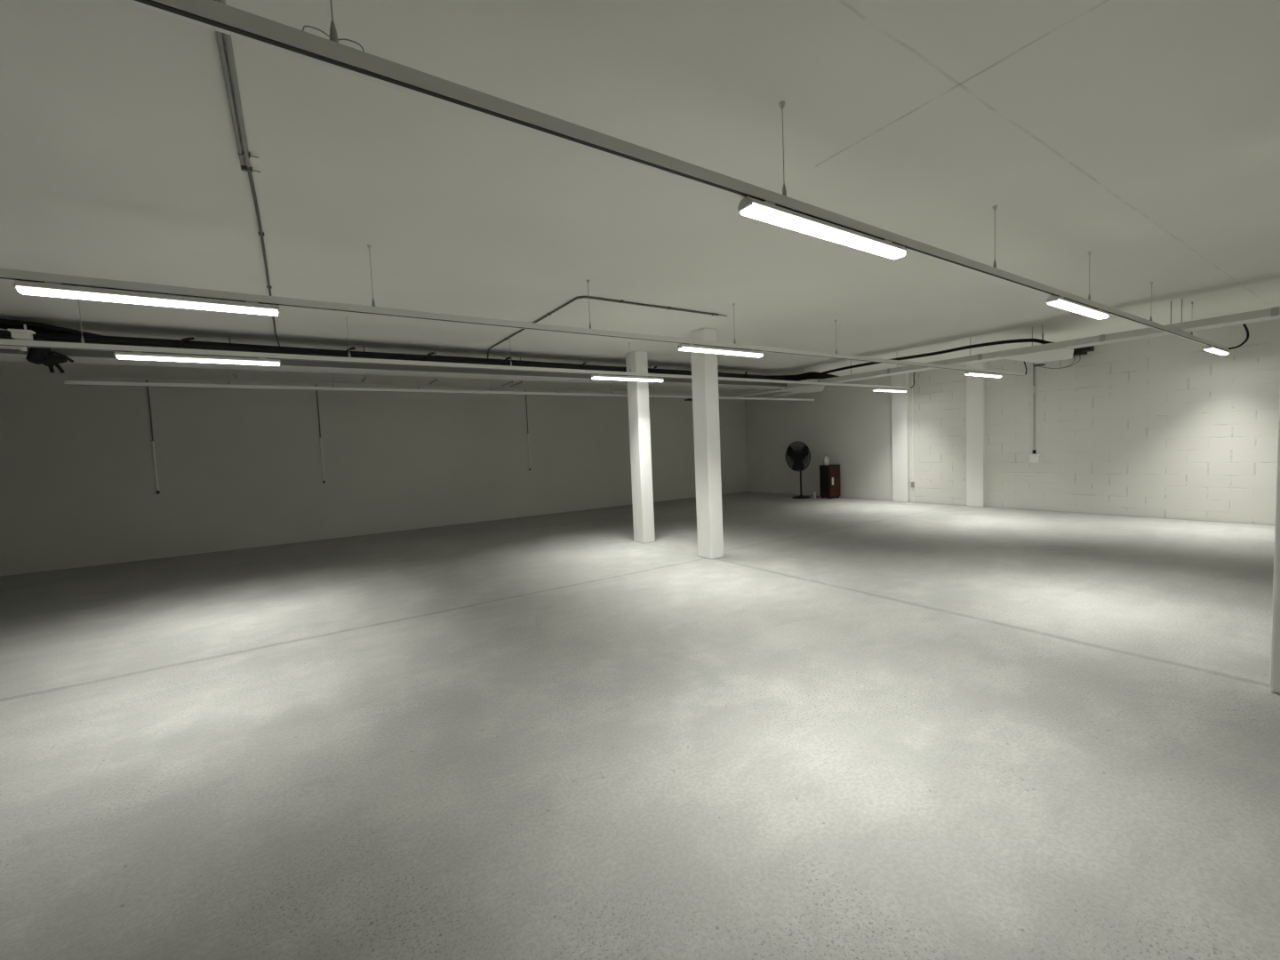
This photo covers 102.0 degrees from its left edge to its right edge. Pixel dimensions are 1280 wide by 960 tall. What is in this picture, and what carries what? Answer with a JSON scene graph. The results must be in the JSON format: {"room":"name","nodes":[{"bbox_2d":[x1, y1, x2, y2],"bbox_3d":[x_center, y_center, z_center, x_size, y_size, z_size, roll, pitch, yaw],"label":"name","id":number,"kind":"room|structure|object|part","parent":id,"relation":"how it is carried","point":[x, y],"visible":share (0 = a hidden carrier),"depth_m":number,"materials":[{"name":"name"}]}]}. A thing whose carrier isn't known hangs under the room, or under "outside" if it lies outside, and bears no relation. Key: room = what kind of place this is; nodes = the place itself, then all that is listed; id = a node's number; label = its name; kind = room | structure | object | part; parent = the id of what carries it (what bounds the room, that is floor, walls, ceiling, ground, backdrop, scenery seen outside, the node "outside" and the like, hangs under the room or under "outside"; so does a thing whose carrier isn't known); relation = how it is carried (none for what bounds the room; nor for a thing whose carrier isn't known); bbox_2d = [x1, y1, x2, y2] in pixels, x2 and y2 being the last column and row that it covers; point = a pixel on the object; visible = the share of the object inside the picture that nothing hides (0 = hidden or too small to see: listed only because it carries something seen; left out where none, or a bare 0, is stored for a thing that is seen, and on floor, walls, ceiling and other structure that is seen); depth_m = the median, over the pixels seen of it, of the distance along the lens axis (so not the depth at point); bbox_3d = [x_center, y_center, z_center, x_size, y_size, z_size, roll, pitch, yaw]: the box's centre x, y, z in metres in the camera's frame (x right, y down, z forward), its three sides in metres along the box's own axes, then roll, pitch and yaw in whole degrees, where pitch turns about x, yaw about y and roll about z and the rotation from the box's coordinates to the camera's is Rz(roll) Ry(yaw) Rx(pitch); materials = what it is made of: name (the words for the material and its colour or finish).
{"room":"empty warehouse","nodes":[
{"label":"empty warehouse","id":0,"kind":"room"},
{"bbox_2d":[0,373,747,576],"bbox_3d":[-4.740,-0.518,11.652,20.045,3.149,0.250,-5,4,-33],"label":"wall","id":1,"kind":"structure","parent":0,"point":[237,468],"depth_m":10.13,"materials":[{"name":"white paint"}]},
{"bbox_2d":[145,379,160,500],"bbox_3d":[-8.497,-0.692,8.985,0.142,2.078,0.028,-5,4,-33],"label":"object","id":2,"kind":"object","parent":1,"relation":"attached to","point":[152,496],"visible":1,"depth_m":9.02,"materials":[{"name":"grey metal"}]},
{"bbox_3d":[-8.460,0.296,9.053,0.142,0.095,0.010,-5,4,-33],"label":"plate","id":3,"kind":"part","parent":2,"relation":"part of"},
{"bbox_2d":[315,384,326,488],"bbox_3d":[-6.428,-0.866,10.354,0.142,2.078,0.028,-5,4,-33],"label":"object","id":4,"kind":"object","parent":1,"relation":"attached to","point":[320,485],"visible":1,"depth_m":10.39,"materials":[{"name":"black metal"}]},
{"bbox_3d":[-6.390,0.123,10.422,0.142,0.095,0.010,-5,4,-33],"label":"plate","id":5,"kind":"part","parent":4,"relation":"part of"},
{"bbox_2d":[525,390,531,474],"bbox_3d":[-2.796,-1.170,12.756,0.142,2.078,0.028,-5,4,-33],"label":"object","id":6,"kind":"object","parent":1,"relation":"attached to","point":[530,471],"visible":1,"depth_m":12.79,"materials":[{"name":"black metal"}]},
{"bbox_2d":[0,491,1279,959],"bbox_3d":[-0.653,1.382,5.714,20.045,0.250,14.767,-5,4,-33],"label":"floor","id":7,"kind":"structure","parent":0,"point":[859,729],"depth_m":2.79,"materials":[{"name":"concrete"}]},
{"bbox_2d":[625,350,655,543],"bbox_3d":[0.007,-0.533,8.647,0.231,3.149,0.303,-5,4,-33],"label":"concrete column","id":8,"kind":"structure","parent":7,"relation":"on","point":[637,391],"depth_m":8.55,"materials":[{"name":"white paint"}]},
{"bbox_2d":[689,328,723,559],"bbox_3d":[0.935,-0.484,7.232,0.235,3.149,0.292,-5,4,-33],"label":"concrete column","id":9,"kind":"structure","parent":7,"relation":"on","point":[704,365],"depth_m":7.13,"materials":[{"name":"white paint"}]},
{"bbox_2d":[785,440,810,498],"bbox_3d":[4.367,-0.281,14.320,0.618,1.572,0.604,-2,4,12],"label":"pedestal fan","id":10,"kind":"object","parent":7,"relation":"on","point":[797,459],"visible":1,"depth_m":14.25,"materials":[{"name":"black metal"}]},
{"bbox_3d":[4.364,-0.429,14.300,0.319,0.329,0.074,-1,4,25],"label":"blade","id":11,"kind":"part","parent":10,"relation":"part of","materials":[{"name":"black plastic"}]},
{"bbox_3d":[4.466,-0.799,14.110,0.110,0.313,0.345,-5,4,-33],"label":"blade","id":12,"kind":"part","parent":10,"relation":"part of","materials":[{"name":"black plastic"}]},
{"bbox_2d":[818,464,840,498],"bbox_3d":[5.113,0.044,14.008,0.523,0.899,0.354,-5,4,-33],"label":"base cabinet","id":13,"kind":"object","parent":7,"relation":"on","point":[829,475],"visible":1,"depth_m":13.88,"materials":[{"name":"red paint"}]},
{"bbox_3d":[4.954,0.040,13.908,0.013,0.758,0.294,-5,4,-33],"label":"panel","id":14,"kind":"part","parent":13,"relation":"part of","materials":[{"name":"black paint"}]},
{"bbox_2d":[821,455,829,464],"bbox_3d":[4.999,-0.536,14.004,0.193,0.268,0.156,-1,4,24],"label":"plastic jug","id":15,"kind":"object","parent":13,"relation":"on","point":[826,461],"visible":0.99,"depth_m":13.95,"materials":[{"name":"white plastic"}]},
{"bbox_3d":[5.229,-0.172,13.878,0.379,0.213,0.011,-5,4,-33],"label":"panel","id":16,"kind":"part","parent":13,"relation":"part of","materials":[{"name":"red paint"}]},
{"bbox_3d":[5.239,0.065,13.893,0.379,0.213,0.011,-5,4,-33],"label":"panel","id":17,"kind":"part","parent":13,"relation":"part of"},
{"bbox_3d":[5.250,0.301,13.908,0.379,0.213,0.011,-5,4,-33],"label":"panel","id":18,"kind":"part","parent":13,"relation":"part of","materials":[{"name":"brown wood"}]},
{"bbox_2d":[1269,395,1279,693],"bbox_3d":[3.794,-0.335,2.877,0.237,3.149,0.297,-5,4,-33],"label":"concrete column","id":19,"kind":"structure","parent":7,"relation":"on","point":[1275,660],"depth_m":2.99,"materials":[{"name":"white paint"}]},
{"bbox_2d":[0,0,1279,394],"bbox_3d":[-0.798,-2.007,5.503,20.045,0.250,14.767,-5,4,-33],"label":"ceiling","id":20,"kind":"structure","parent":0,"point":[1142,137],"depth_m":2.95,"materials":[{"name":"white paint"}]},
{"bbox_2d":[0,345,26,352],"bbox_3d":[-6.847,-1.250,3.583,3.468,0.507,0.087,-5,4,-33],"label":"duct","id":21,"kind":"object","parent":20,"relation":"hanging from","point":[3,348],"visible":0.87,"depth_m":4.49,"materials":[{"name":"metal"}]},
{"bbox_2d":[78,299,84,343],"bbox_3d":[-4.944,-1.428,4.581,0.030,0.438,0.030,-5,4,-33],"label":"wire","id":22,"kind":"object","parent":20,"relation":"hanging from","point":[82,339],"visible":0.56,"depth_m":4.58,"materials":[{"name":"metal"}]},
{"bbox_2d":[228,336,238,378],"bbox_3d":[-5.181,-1.547,6.604,0.025,0.431,0.564,-5,4,-33],"label":"bracket","id":23,"kind":"object","parent":20,"relation":"hanging from","point":[232,372],"visible":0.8,"depth_m":6.46,"materials":[{"name":"grey metal"}]},
{"bbox_3d":[-5.172,-1.340,6.617,0.025,0.016,0.564,-5,4,-33],"label":"arm","id":24,"kind":"part","parent":23,"relation":"part of","materials":[{"name":"grey metal"}]},
{"bbox_2d":[0,346,786,389],"bbox_3d":[-3.041,-1.556,7.415,14.694,0.087,0.442,-5,4,-33],"label":"cable tray","id":25,"kind":"object","parent":23,"relation":"on","point":[78,356],"visible":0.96,"depth_m":6.93,"materials":[{"name":"paint"}]},
{"bbox_2d":[25,337,73,373],"bbox_3d":[-5.760,-1.187,5.111,0.271,0.327,0.537,-5,4,-33],"label":"hanging cables","id":26,"kind":"object","parent":25,"relation":"hanging from","point":[38,356],"visible":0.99,"depth_m":4.91,"materials":[{"name":"black rubber"}]},
{"bbox_2d":[214,0,279,346],"bbox_3d":[-1.221,-1.530,1.485,0.090,0.166,11.811,-5,4,-33],"label":"conduit","id":27,"kind":"object","parent":20,"relation":"attached to","point":[244,152],"visible":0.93,"depth_m":2.32,"materials":[{"name":"grey plastic"}]},
{"bbox_2d":[302,0,364,51],"bbox_3d":[-0.852,-1.411,1.417,0.152,0.427,0.030,-5,4,-33],"label":"wire","id":28,"kind":"object","parent":20,"relation":"hanging from","point":[333,36],"visible":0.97,"depth_m":1.42,"materials":[{"name":"metal"}]},
{"bbox_2d":[344,317,350,357],"bbox_3d":[-3.220,-1.573,5.721,0.030,0.438,0.030,-5,4,-33],"label":"wire","id":29,"kind":"object","parent":20,"relation":"hanging from","point":[345,317],"visible":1,"depth_m":5.72,"materials":[{"name":"metal"}]},
{"bbox_2d":[360,345,367,382],"bbox_3d":[-3.958,-1.650,7.413,0.025,0.431,0.564,-5,4,-33],"label":"bracket","id":30,"kind":"object","parent":20,"relation":"hanging from","point":[365,377],"visible":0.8,"depth_m":7.24,"materials":[{"name":"grey metal"}]},
{"bbox_2d":[367,244,375,306],"bbox_3d":[-1.980,-1.503,3.823,0.030,0.447,0.030,-5,4,-33],"label":"wire","id":31,"kind":"object","parent":20,"relation":"hanging from","point":[369,246],"visible":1,"depth_m":3.83,"materials":[{"name":"metal"}]},
{"bbox_2d":[428,350,438,383],"bbox_3d":[-3.176,-1.715,7.930,0.025,0.431,0.564,-5,4,-33],"label":"bracket","id":32,"kind":"object","parent":20,"relation":"hanging from","point":[436,379],"visible":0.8,"depth_m":7.83,"materials":[{"name":"grey metal"}]},
{"bbox_2d":[500,356,513,386],"bbox_3d":[-2.210,-1.796,8.569,0.025,0.431,0.564,-5,4,-33],"label":"bracket","id":33,"kind":"object","parent":20,"relation":"hanging from","point":[512,381],"visible":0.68,"depth_m":8.48,"materials":[{"name":"grey metal"}]},
{"bbox_2d":[509,355,522,386],"bbox_3d":[-2.078,-1.807,8.656,0.025,0.431,0.564,-5,4,-33],"label":"bracket","id":34,"kind":"object","parent":20,"relation":"hanging from","point":[520,356],"visible":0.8,"depth_m":8.56,"materials":[{"name":"grey metal"}]},
{"bbox_2d":[586,280,591,328],"bbox_3d":[-0.474,-1.629,4.820,0.030,0.447,0.030,-5,4,-33],"label":"wire","id":35,"kind":"object","parent":20,"relation":"hanging from","point":[588,281],"visible":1,"depth_m":4.82,"materials":[{"name":"metal"}]},
{"bbox_2d":[487,296,727,358],"bbox_3d":[-0.637,-1.903,7.082,2.007,0.168,3.148,-5,4,-33],"label":"conduit","id":36,"kind":"object","parent":20,"relation":"attached to","point":[580,297],"visible":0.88,"depth_m":5.80,"materials":[{"name":"grey plastic"}]},
{"bbox_2d":[732,303,735,343],"bbox_3d":[1.059,-1.757,5.833,0.030,0.447,0.030,-5,4,-33],"label":"wire","id":37,"kind":"object","parent":20,"relation":"hanging from","point":[734,342],"visible":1,"depth_m":5.83,"materials":[{"name":"metal"}]},
{"bbox_2d":[721,388,781,397],"bbox_3d":[2.604,-2.253,12.531,0.300,0.421,1.793,-5,4,-33],"label":"tray","id":38,"kind":"object","parent":20,"relation":"hanging from","point":[763,391],"visible":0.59,"depth_m":12.29,"materials":[{"name":"paint"}]},
{"bbox_3d":[2.613,-2.046,12.544,0.300,0.005,1.793,-5,4,-33],"label":"plate","id":39,"kind":"part","parent":38,"relation":"part of","materials":[{"name":"paint"}]},
{"bbox_2d":[778,101,786,196],"bbox_3d":[0.669,-1.539,2.423,0.030,0.427,0.030,-5,4,-33],"label":"wire","id":40,"kind":"object","parent":20,"relation":"hanging from","point":[781,104],"visible":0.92,"depth_m":2.42,"materials":[{"name":"metal"}]},
{"bbox_2d":[770,392,802,395],"bbox_3d":[3.545,-2.292,12.509,0.332,0.421,0.719,-5,4,-33],"label":"tray","id":41,"kind":"object","parent":20,"relation":"hanging from","point":[774,393],"visible":0.54,"depth_m":12.54,"materials":[{"name":"paint"}]},
{"bbox_2d":[774,384,824,392],"bbox_3d":[3.855,-2.244,11.573,1.390,0.427,1.169,-5,4,-33],"label":"fitting","id":42,"kind":"object","parent":20,"relation":"hanging from","point":[815,388],"visible":0.93,"depth_m":11.61,"materials":[{"name":"paint"}]},
{"bbox_2d":[834,320,837,353],"bbox_3d":[2.588,-1.885,6.845,0.030,0.447,0.030,-5,4,-33],"label":"wire","id":43,"kind":"object","parent":20,"relation":"hanging from","point":[835,320],"visible":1,"depth_m":6.84,"materials":[{"name":"metal"}]},
{"bbox_2d":[992,205,997,267],"bbox_3d":[2.475,-1.690,3.617,0.030,0.427,0.030,-5,4,-33],"label":"wire","id":44,"kind":"object","parent":20,"relation":"hanging from","point":[995,207],"visible":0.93,"depth_m":3.62,"materials":[{"name":"metal"}]},
{"bbox_2d":[1000,332,1073,362],"bbox_3d":[6.339,-2.125,7.990,1.533,0.431,0.853,-5,4,-33],"label":"tray","id":45,"kind":"object","parent":20,"relation":"hanging from","point":[1061,353],"visible":0.87,"depth_m":7.93,"materials":[{"name":"paint"}]},
{"bbox_3d":[6.348,-1.915,8.003,1.533,0.010,0.853,-5,4,-33],"label":"plate","id":46,"kind":"part","parent":45,"relation":"part of","materials":[{"name":"paint"}]},
{"bbox_2d":[1088,251,1091,300],"bbox_3d":[4.023,-1.820,4.641,0.030,0.427,0.030,-5,4,-33],"label":"wire","id":47,"kind":"object","parent":20,"relation":"hanging from","point":[1089,252],"visible":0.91,"depth_m":4.64,"materials":[{"name":"metal"}]},
{"bbox_2d":[1149,281,1153,320],"bbox_3d":[5.610,-1.953,5.690,0.030,0.427,0.030,-5,4,-33],"label":"wire","id":48,"kind":"object","parent":20,"relation":"hanging from","point":[1151,283],"visible":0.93,"depth_m":5.68,"materials":[{"name":"metal"}]},
{"bbox_3d":[-5.747,-1.555,7.230,0.030,0.446,0.030,-5,4,-33],"label":"wire","id":49,"kind":"object","parent":20,"relation":"hanging from","visible":0},
{"bbox_2d":[64,380,814,400],"bbox_3d":[-1.158,-1.692,10.274,14.198,0.055,0.040,-5,4,-33],"label":"rail","id":50,"kind":"object","parent":49,"relation":"hanging from","point":[66,382],"visible":1,"depth_m":8.07,"materials":[{"name":"grey metal"}]},
{"bbox_3d":[6.731,-2.062,6.573,0.038,0.414,0.032,-5,4,-33],"label":"rod","id":51,"kind":"object","parent":20,"relation":"hanging from","visible":0},
{"bbox_2d":[788,306,1279,388],"bbox_3d":[5.641,-1.929,7.950,0.349,0.093,8.216,-5,4,-33],"label":"cable tray","id":52,"kind":"object","parent":51,"relation":"hanging from","point":[1273,313],"visible":0.89,"depth_m":7.04,"materials":[{"name":"paint"}]},
{"bbox_2d":[0,318,1053,381],"bbox_3d":[-1.410,-1.630,5.394,14.880,0.366,5.583,-5,4,-33],"label":"pipe","id":53,"kind":"object","parent":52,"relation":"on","point":[49,332],"visible":0.59,"depth_m":6.64,"materials":[{"name":"black metal"}]},
{"bbox_2d":[0,268,1025,375],"bbox_3d":[0.282,-1.444,5.328,17.279,0.055,0.040,-5,4,-33],"label":"rail","id":54,"kind":"object","parent":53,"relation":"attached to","point":[5,274],"visible":1,"depth_m":3.85,"materials":[{"name":"grey metal"}]},
{"bbox_2d":[12,280,279,315],"bbox_3d":[-2.948,-1.112,3.194,1.198,0.068,0.080,-5,4,-33],"label":"lamp","id":55,"kind":"object","parent":54,"relation":"attached to","point":[46,289],"visible":1,"depth_m":3.12,"materials":[{"name":"white plastic"}]},
{"bbox_2d":[677,344,763,357],"bbox_3d":[0.918,-1.436,5.751,1.212,0.068,0.080,-5,4,-33],"label":"lamp","id":56,"kind":"object","parent":54,"relation":"attached to","point":[692,348],"visible":1,"depth_m":5.68,"materials":[{"name":"white plastic"}]},
{"bbox_2d":[964,370,1001,377],"bbox_3d":[6.075,-1.868,9.161,1.250,0.068,0.080,-5,4,-33],"label":"lamp","id":57,"kind":"object","parent":54,"relation":"attached to","point":[970,372],"visible":1,"depth_m":9.07,"materials":[{"name":"white plastic"}]},
{"bbox_2d":[964,373,1001,377],"bbox_3d":[6.076,-1.848,9.163,1.224,0.026,0.080,-5,4,-33],"label":"diffuser","id":58,"kind":"object","parent":57,"relation":"attached to","point":[995,375],"depth_m":9.18,"materials":[{"name":"white plastic"}]},
{"bbox_2d":[1033,345,1094,368],"bbox_3d":[7.922,-2.271,9.741,0.332,0.340,0.952,-5,4,-33],"label":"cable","id":59,"kind":"object","parent":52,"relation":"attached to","point":[1079,351],"visible":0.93,"depth_m":9.46,"materials":[{"name":"black plastic"}]},
{"bbox_3d":[8.074,-2.364,9.343,0.158,0.087,0.126,-5,4,-33],"label":"lid","id":60,"kind":"part","parent":59,"relation":"part of","materials":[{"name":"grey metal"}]},
{"bbox_2d":[1228,323,1249,349],"bbox_3d":[9.035,-2.219,7.850,0.258,0.465,0.062,-1,4,23],"label":"cable","id":61,"kind":"object","parent":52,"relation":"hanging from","point":[1244,324],"visible":0.75,"depth_m":7.80,"materials":[{"name":"black rubber"}]},
{"bbox_2d":[872,387,906,391],"bbox_3d":[5.567,-2.004,11.542,1.210,0.068,0.080,-5,4,-33],"label":"lamp","id":62,"kind":"object","parent":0,"point":[875,388],"visible":1,"depth_m":11.48,"materials":[{"name":"white plastic"}]},
{"bbox_2d":[0,338,910,389],"bbox_3d":[-0.972,-1.518,7.215,17.279,0.055,0.040,-5,4,-33],"label":"rail","id":63,"kind":"object","parent":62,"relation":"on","point":[3,341],"visible":1,"depth_m":5.71,"materials":[{"name":"grey metal"}]},
{"bbox_2d":[7,324,35,340],"bbox_3d":[-5.236,-1.257,4.392,0.134,0.122,0.095,-5,4,-33],"label":"box","id":64,"kind":"object","parent":63,"relation":"on","point":[16,333],"visible":1,"depth_m":4.37,"materials":[{"name":"white plastic"}]},
{"bbox_3d":[-5.237,-1.258,4.392,0.134,0.017,0.095,-5,4,-33],"label":"lid","id":65,"kind":"part","parent":64,"relation":"part of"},
{"bbox_2d":[114,351,280,366],"bbox_3d":[-4.250,-1.182,5.050,1.234,0.068,0.080,-5,4,-33],"label":"lamp","id":66,"kind":"object","parent":63,"relation":"attached to","point":[133,356],"visible":1,"depth_m":4.99,"materials":[{"name":"white plastic"}]},
{"bbox_2d":[590,374,663,382],"bbox_3d":[-0.172,-1.524,7.747,1.242,0.068,0.080,-5,4,-33],"label":"lamp","id":67,"kind":"object","parent":63,"relation":"attached to","point":[593,376],"visible":1,"depth_m":7.69,"materials":[{"name":"white plastic"}]},
{"bbox_2d":[591,376,663,382],"bbox_3d":[-0.171,-1.503,7.748,1.216,0.026,0.080,-5,4,-33],"label":"diffuser","id":68,"kind":"object","parent":67,"relation":"attached to","point":[637,379],"depth_m":7.75,"materials":[{"name":"white plastic"}]},
{"bbox_2d":[872,389,906,391],"bbox_3d":[5.568,-1.984,11.543,1.185,0.026,0.080,-5,4,-33],"label":"diffuser","id":69,"kind":"object","parent":62,"relation":"attached to","point":[888,390],"depth_m":11.55,"materials":[{"name":"white plastic"}]},
{"bbox_2d":[744,318,1279,525],"bbox_3d":[7.510,-1.003,11.054,0.250,3.149,14.267,-5,4,-33],"label":"wall","id":70,"kind":"structure","parent":0,"point":[1165,426],"depth_m":9.67,"materials":[{"name":"white paint"}]},
{"bbox_2d":[891,373,910,502],"bbox_3d":[6.303,-1.044,12.547,0.111,3.149,0.379,-5,4,-33],"label":"pilaster","id":71,"kind":"object","parent":70,"relation":"attached to","point":[900,400],"visible":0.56,"depth_m":12.49,"materials":[{"name":"white paint"}]},
{"bbox_2d":[911,376,914,502],"bbox_3d":[6.481,-0.965,12.345,0.047,3.002,0.063,-5,4,-33],"label":"conduit","id":72,"kind":"object","parent":70,"relation":"attached to","point":[913,482],"visible":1,"depth_m":12.34,"materials":[{"name":"grey metal"}]},
{"bbox_2d":[966,361,984,506],"bbox_3d":[7.224,-0.997,11.159,0.111,3.149,0.332,-5,4,-33],"label":"pilaster","id":73,"kind":"object","parent":70,"relation":"attached to","point":[975,385],"visible":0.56,"depth_m":11.12,"materials":[{"name":"white paint"}]},
{"bbox_2d":[1029,362,1039,463],"bbox_3d":[7.824,-1.370,10.283,0.038,2.054,0.158,-5,4,-33],"label":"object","id":74,"kind":"object","parent":70,"relation":"attached to","point":[1033,458],"visible":0.98,"depth_m":10.30,"materials":[{"name":"grey plastic"}]},
{"bbox_2d":[1203,344,1228,355],"bbox_3d":[8.367,-1.885,7.524,1.116,0.068,0.080,-5,4,-33],"label":"lamp","id":75,"kind":"object","parent":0,"point":[1210,348],"visible":1,"depth_m":7.41,"materials":[{"name":"white plastic"}]},
{"bbox_2d":[120,0,1228,351],"bbox_3d":[1.736,-1.390,3.136,17.279,0.055,0.040,-5,4,-33],"label":"rail","id":76,"kind":"object","parent":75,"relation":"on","point":[212,14],"visible":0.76,"depth_m":1.69,"materials":[{"name":"grey metal"}]},
{"bbox_2d":[737,196,906,259],"bbox_3d":[0.979,-1.266,2.638,1.242,0.068,0.080,-5,4,-33],"label":"lamp","id":77,"kind":"object","parent":76,"relation":"attached to","point":[765,211],"visible":1,"depth_m":2.54,"materials":[{"name":"white plastic"}]},
{"bbox_2d":[1046,295,1108,319],"bbox_3d":[3.842,-1.506,4.531,1.218,0.068,0.080,-5,4,-33],"label":"lamp","id":78,"kind":"object","parent":76,"relation":"attached to","point":[1054,300],"visible":1,"depth_m":4.42,"materials":[{"name":"white plastic"}]}
]}

